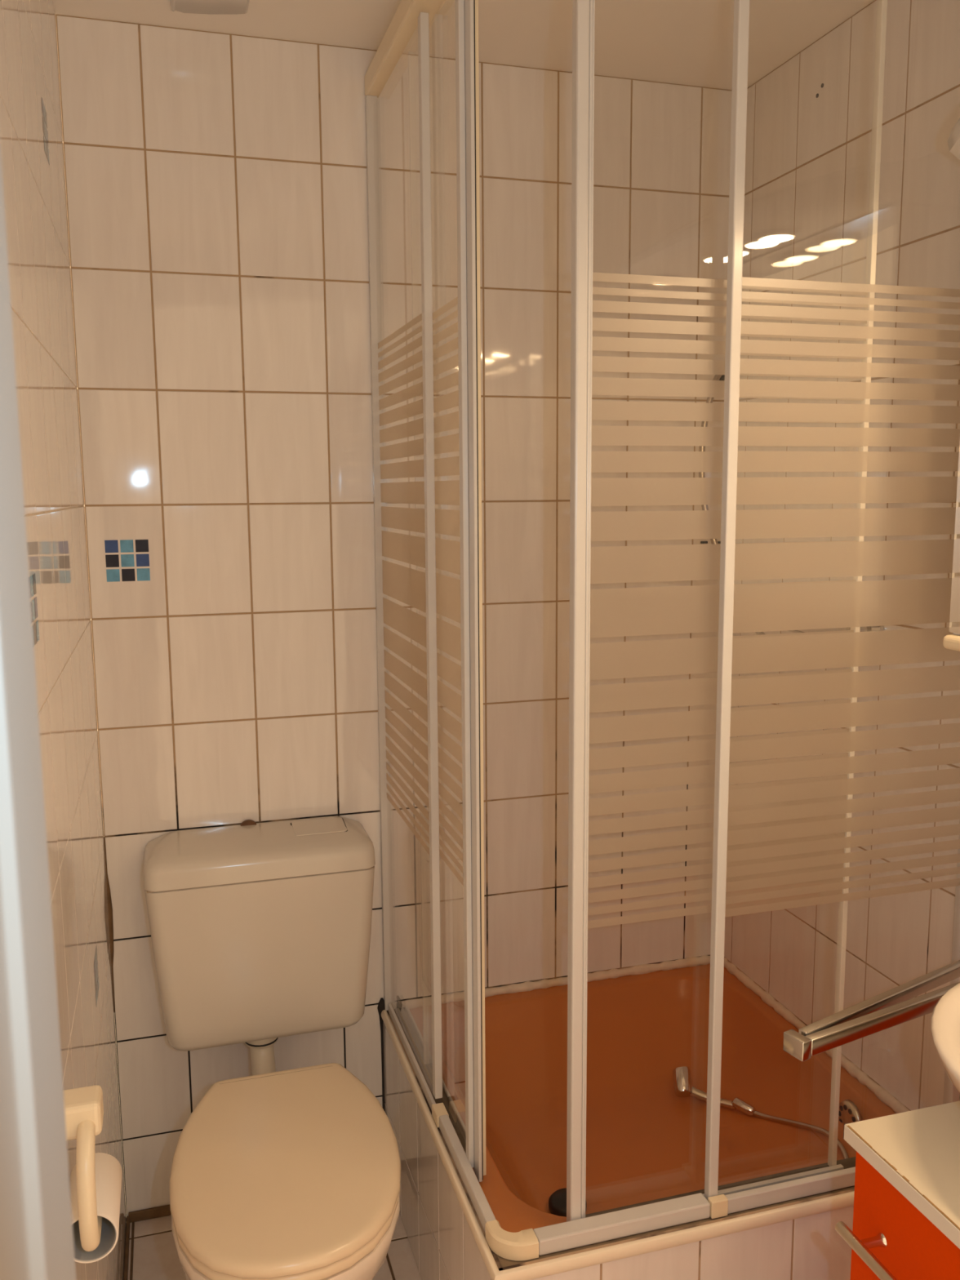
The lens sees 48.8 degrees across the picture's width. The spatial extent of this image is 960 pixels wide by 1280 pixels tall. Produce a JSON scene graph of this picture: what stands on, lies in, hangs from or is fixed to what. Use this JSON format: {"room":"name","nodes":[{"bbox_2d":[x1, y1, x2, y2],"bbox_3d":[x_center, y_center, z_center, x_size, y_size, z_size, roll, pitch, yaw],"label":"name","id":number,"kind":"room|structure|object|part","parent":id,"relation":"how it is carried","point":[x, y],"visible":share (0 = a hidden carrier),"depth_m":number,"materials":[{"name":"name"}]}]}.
{"room":"bathroom","nodes":[
{"label":"bathroom","id":0,"kind":"room"},
{"bbox_2d":[0,0,126,1279],"bbox_3d":[-0.451,0.161,1.079,0.012,2.170,1.700,-3,8,-16],"label":"wall","id":1,"kind":"structure","parent":0,"point":[31,133],"depth_m":1.35,"materials":[{"name":"tile"}]},
{"bbox_2d":[63,1084,103,1251],"bbox_3d":[-0.400,0.524,1.064,0.043,0.138,0.133,-3,8,-16],"label":"toilet roll holder","id":2,"kind":"object","parent":1,"relation":"attached to","point":[83,1106],"visible":0.9,"depth_m":1.02,"materials":[{"name":"plastic"}]},
{"bbox_3d":[-0.401,0.473,1.058,0.043,0.036,0.040,-3,8,-16],"label":"mounting plate","id":3,"kind":"part","parent":2,"relation":"part of","materials":[{"name":"plastic"}]},
{"bbox_3d":[-0.393,0.531,1.067,0.017,0.123,0.133,-3,8,-16],"label":"hook arm","id":4,"kind":"part","parent":2,"relation":"part of","materials":[{"name":"plastic"}]},
{"bbox_2d":[69,1152,122,1262],"bbox_3d":[-0.400,0.585,1.094,0.053,0.053,0.102,-3,8,-16],"label":"toilet roll","id":5,"kind":"object","parent":2,"relation":"on","point":[108,1171],"visible":0.64,"depth_m":1.08,"materials":[{"name":"beige paper"}]},
{"bbox_2d":[127,1213,422,1279],"bbox_3d":[0.175,1.222,1.397,1.269,0.030,1.735,-3,8,-16],"label":"floor","id":6,"kind":"structure","parent":0,"point":[153,1251],"depth_m":1.95,"materials":[{"name":"tile"}]},
{"bbox_2d":[168,1062,400,1279],"bbox_3d":[-0.294,0.974,1.635,0.341,0.400,0.485,-3,8,-16],"label":"toilet","id":7,"kind":"object","parent":6,"relation":"on","point":[295,1174],"visible":1,"depth_m":1.54,"materials":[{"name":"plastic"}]},
{"bbox_3d":[-0.295,0.807,1.609,0.336,0.020,0.476,-3,8,-16],"label":"seat","id":8,"kind":"part","parent":7,"relation":"part of","materials":[{"name":"plastic"}]},
{"bbox_3d":[-0.294,0.995,1.637,0.340,0.358,0.475,-3,8,-16],"label":"bowl","id":9,"kind":"part","parent":7,"relation":"part of","materials":[{"name":"beige ceramic"}]},
{"bbox_2d":[835,1151,959,1279],"bbox_3d":[0.691,0.910,0.953,0.498,0.702,0.591,-3,8,-16],"label":"vanity unit","id":10,"kind":"object","parent":6,"relation":"on","point":[890,1238],"visible":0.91,"depth_m":1.07,"materials":[{"name":"orange laminate"}]},
{"bbox_3d":[0.412,0.631,0.994,0.012,0.012,0.242,-3,8,-16],"label":"handle","id":11,"kind":"part","parent":10,"relation":"part of","materials":[{"name":"silver metal"}]},
{"bbox_3d":[0.402,0.618,1.085,0.026,0.013,0.014,-3,8,-16],"label":"handle post","id":12,"kind":"part","parent":10,"relation":"part of","materials":[{"name":"silver metal"}]},
{"bbox_2d":[843,1101,959,1248],"bbox_3d":[0.701,0.553,0.904,0.473,0.017,0.611,-3,8,-16],"label":"countertop","id":13,"kind":"structure","parent":10,"relation":"on","point":[917,1151],"depth_m":1.08,"materials":[{"name":"laminate"}]},
{"bbox_2d":[930,982,959,1093],"bbox_3d":[0.675,0.470,1.029,0.426,0.111,0.462,-3,8,-16],"label":"basin","id":14,"kind":"object","parent":13,"relation":"in","point":[945,1017],"visible":1,"depth_m":1.10,"materials":[{"name":"beige ceramic"}]},
{"bbox_2d":[55,14,732,1216],"bbox_3d":[-0.082,0.017,2.071,1.269,2.170,0.012,-3,8,-16],"label":"wall","id":15,"kind":"structure","parent":0,"point":[216,184],"depth_m":1.97,"materials":[{"name":"tile"}]},
{"bbox_2d":[103,836,115,1012],"bbox_3d":[-0.685,0.528,1.955,0.014,0.340,0.013,-3,8,-16],"label":"trim","id":16,"kind":"structure","parent":15,"relation":"attached to","point":[108,894],"depth_m":1.95,"materials":[{"name":"brown plastic"}]},
{"bbox_2d":[123,1204,171,1279],"bbox_3d":[-0.354,1.139,1.824,0.503,0.020,0.599,-3,8,-16],"label":"trim","id":17,"kind":"structure","parent":15,"relation":"attached to","point":[162,1211],"depth_m":2.04,"materials":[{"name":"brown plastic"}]},
{"bbox_2d":[143,816,375,1051],"bbox_3d":[-0.403,0.543,1.966,0.410,0.382,0.138,-3,8,-16],"label":"cistern","id":18,"kind":"object","parent":15,"relation":"attached to","point":[260,931],"visible":1,"depth_m":1.91,"materials":[{"name":"ceramic"}]},
{"bbox_2d":[240,819,256,826],"bbox_3d":[-0.437,0.358,1.999,0.036,0.036,0.010,-3,8,-16],"label":"cap","id":19,"kind":"object","parent":18,"relation":"on","point":[248,822],"visible":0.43,"depth_m":1.99,"materials":[{"name":"beige plastic"}]},
{"bbox_3d":[-0.404,0.387,1.944,0.410,0.062,0.138,-3,8,-16],"label":"tank lid","id":20,"kind":"part","parent":18,"relation":"part of","materials":[{"name":"ceramic"}]},
{"bbox_2d":[244,1037,278,1075],"bbox_3d":[-0.396,0.795,1.945,0.064,0.124,0.169,-3,8,-16],"label":"pipe","id":21,"kind":"object","parent":18,"relation":"attached to","point":[262,1051],"visible":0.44,"depth_m":1.96,"materials":[{"name":"plastic"}]},
{"bbox_2d":[377,997,385,1111],"bbox_3d":[-0.196,0.894,2.152,0.019,0.352,0.018,-3,8,-16],"label":"trim","id":22,"kind":"structure","parent":15,"relation":"attached to","point":[380,1007],"depth_m":2.14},
{"bbox_2d":[408,963,895,1232],"bbox_3d":[0.285,0.846,1.911,0.727,0.140,0.716,-3,8,-16],"label":"shower tray","id":23,"kind":"object","parent":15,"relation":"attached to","point":[645,1142],"visible":0.56,"depth_m":2.02,"materials":[{"name":"orange plastic"}]},
{"bbox_2d":[548,1187,586,1217],"bbox_3d":[0.143,0.924,1.733,0.062,0.024,0.062,-3,8,-16],"label":"plug","id":24,"kind":"object","parent":23,"relation":"in","point":[557,1200],"visible":0.33,"depth_m":1.72,"materials":[{"name":"black rubber"}]},
{"bbox_2d":[672,1066,848,1159],"bbox_3d":[0.512,0.873,1.915,0.100,0.066,0.418,-5,10,-32],"label":"shower","id":25,"kind":"object","parent":23,"relation":"in","point":[682,1085],"visible":0.79,"depth_m":2.00,"materials":[{"name":"silver metal"}]},
{"bbox_2d":[397,955,910,1113],"bbox_3d":[0.288,0.768,1.913,0.740,0.026,0.721,-3,8,-16],"label":"trim","id":26,"kind":"structure","parent":15,"relation":"attached to","point":[885,1096],"depth_m":2.19,"materials":[{"name":"plastic"}]},
{"bbox_2d":[719,374,724,380],"bbox_3d":[0.498,-0.526,2.150,0.028,0.028,0.024,-3,8,-16],"label":"wall hook","id":27,"kind":"object","parent":15,"relation":"attached to","point":[722,377],"visible":0.1,"depth_m":2.15,"materials":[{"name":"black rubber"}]},
{"bbox_2d":[382,1010,502,1279],"bbox_3d":[-0.080,0.972,1.795,0.012,0.358,0.763,-3,8,-16],"label":"wall","id":28,"kind":"structure","parent":0,"point":[444,1246],"depth_m":1.82,"materials":[{"name":"tile"}]},
{"bbox_2d":[381,1008,854,1279],"bbox_3d":[0.279,0.787,1.879,0.753,0.019,0.755,-3,8,-16],"label":"trim","id":29,"kind":"structure","parent":28,"relation":"on","point":[504,1262],"depth_m":1.49,"materials":[{"name":"beige plastic"}]},
{"bbox_2d":[364,0,959,1261],"bbox_3d":[0.269,-0.099,1.757,0.756,1.766,0.750,-3,8,-16],"label":"shower enclosure","id":30,"kind":"object","parent":29,"relation":"on","point":[781,844],"visible":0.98,"depth_m":1.46,"materials":[{"name":"clear glass"}]},
{"bbox_3d":[-0.133,-0.086,1.837,0.004,1.700,0.353,-3,8,-16],"label":"fixed panel","id":31,"kind":"part","parent":30,"relation":"part of","materials":[{"name":"clear glass"}]},
{"bbox_3d":[0.263,-0.955,1.636,0.756,0.037,0.750,-3,8,-16],"label":"rail","id":32,"kind":"part","parent":30,"relation":"part of","materials":[{"name":"plastic"}]},
{"bbox_3d":[-0.077,-0.072,1.663,0.013,1.698,0.018,-3,8,-16],"label":"post","id":33,"kind":"part","parent":30,"relation":"part of","materials":[{"name":"white metal"}]},
{"bbox_3d":[-0.060,-0.060,1.650,0.004,1.700,0.310,-3,8,-16],"label":"sliding door","id":34,"kind":"part","parent":30,"relation":"part of","materials":[{"name":"clear glass"}]},
{"bbox_3d":[-0.015,-0.037,1.491,0.014,1.720,0.043,-3,8,-16],"label":"post","id":35,"kind":"part","parent":30,"relation":"part of","materials":[{"name":"white metal"}]},
{"bbox_3d":[0.130,-0.023,1.377,0.024,1.719,0.020,-3,8,-16],"label":"post","id":36,"kind":"part","parent":30,"relation":"part of","materials":[{"name":"white metal"}]},
{"bbox_3d":[0.279,0.765,1.875,0.748,0.023,0.733,-3,8,-16],"label":"rail","id":37,"kind":"part","parent":30,"relation":"part of","materials":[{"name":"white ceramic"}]},
{"bbox_3d":[0.329,-0.033,1.413,0.015,1.712,0.015,-3,8,-16],"label":"post","id":38,"kind":"part","parent":30,"relation":"part of","materials":[{"name":"white metal"}]},
{"bbox_3d":[0.335,-0.032,1.439,0.412,1.700,0.004,-3,8,-16],"label":"sliding door","id":39,"kind":"part","parent":30,"relation":"part of","materials":[{"name":"clear glass"}]},
{"bbox_3d":[0.528,-0.039,1.474,0.407,1.700,0.004,-3,8,-16],"label":"fixed panel","id":40,"kind":"part","parent":30,"relation":"part of","materials":[{"name":"clear glass"}]},
{"bbox_2d":[52,0,874,89],"bbox_3d":[0.167,-0.951,1.065,1.369,0.054,1.885,-3,8,-16],"label":"ceiling","id":41,"kind":"structure","parent":0,"point":[690,42],"depth_m":1.79,"materials":[{"name":"paint"}]},
{"bbox_2d":[498,1188,854,1279],"bbox_3d":[0.386,1.004,1.544,0.761,0.358,0.012,-3,8,-16],"label":"wall","id":42,"kind":"structure","parent":0,"point":[810,1247],"depth_m":1.52,"materials":[{"name":"tile"}]},
{"bbox_2d":[724,0,959,1111],"bbox_3d":[0.781,0.103,1.423,0.012,2.170,1.735,-3,8,-16],"label":"wall","id":43,"kind":"structure","parent":0,"point":[807,157],"depth_m":1.78,"materials":[{"name":"tile"}]},
{"bbox_2d":[698,374,884,635],"bbox_3d":[0.528,-0.242,1.932,0.150,0.547,0.477,-3,8,-16],"label":"shower mixer","id":44,"kind":"object","parent":43,"relation":"attached to","point":[717,377],"visible":0.12,"depth_m":1.90,"materials":[{"name":"silver metal"}]},
{"bbox_2d":[782,960,959,1061],"bbox_3d":[0.579,0.440,1.318,0.510,0.045,0.083,-6,10,-34],"label":"towel rail","id":45,"kind":"object","parent":43,"relation":"attached to","point":[892,1007],"visible":0.96,"depth_m":1.26,"materials":[{"name":"silver metal"}]},
{"bbox_2d":[942,118,959,651],"bbox_3d":[0.747,-0.272,0.979,0.266,0.688,0.870,-3,8,-16],"label":"upper cabinet","id":46,"kind":"object","parent":43,"relation":"attached to","point":[952,642],"visible":1,"depth_m":1.41,"materials":[{"name":"white plastic"}]},
{"bbox_2d":[942,634,959,651],"bbox_3d":[0.812,0.056,1.044,0.136,0.020,0.860,-3,8,-16],"label":"shelf","id":47,"kind":"object","parent":46,"relation":"attached to","point":[952,642],"depth_m":1.41,"materials":[{"name":"plastic"}]},
{"bbox_3d":[0.675,-0.284,1.254,0.004,0.590,0.287,-3,8,-16],"label":"mirror door","id":48,"kind":"part","parent":46,"relation":"part of","materials":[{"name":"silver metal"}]},
{"bbox_3d":[0.424,0.252,0.390,1.369,2.170,0.060,-3,8,-16],"label":"wall","id":49,"kind":"structure","parent":0,"visible":0},
{"bbox_2d":[0,146,75,1279],"bbox_3d":[-0.116,0.351,0.218,0.068,2.030,0.175,-3,8,-16],"label":"trim","id":50,"kind":"structure","parent":49,"relation":"attached to","point":[37,1237],"depth_m":0.24,"materials":[{"name":"paint"}]}
]}

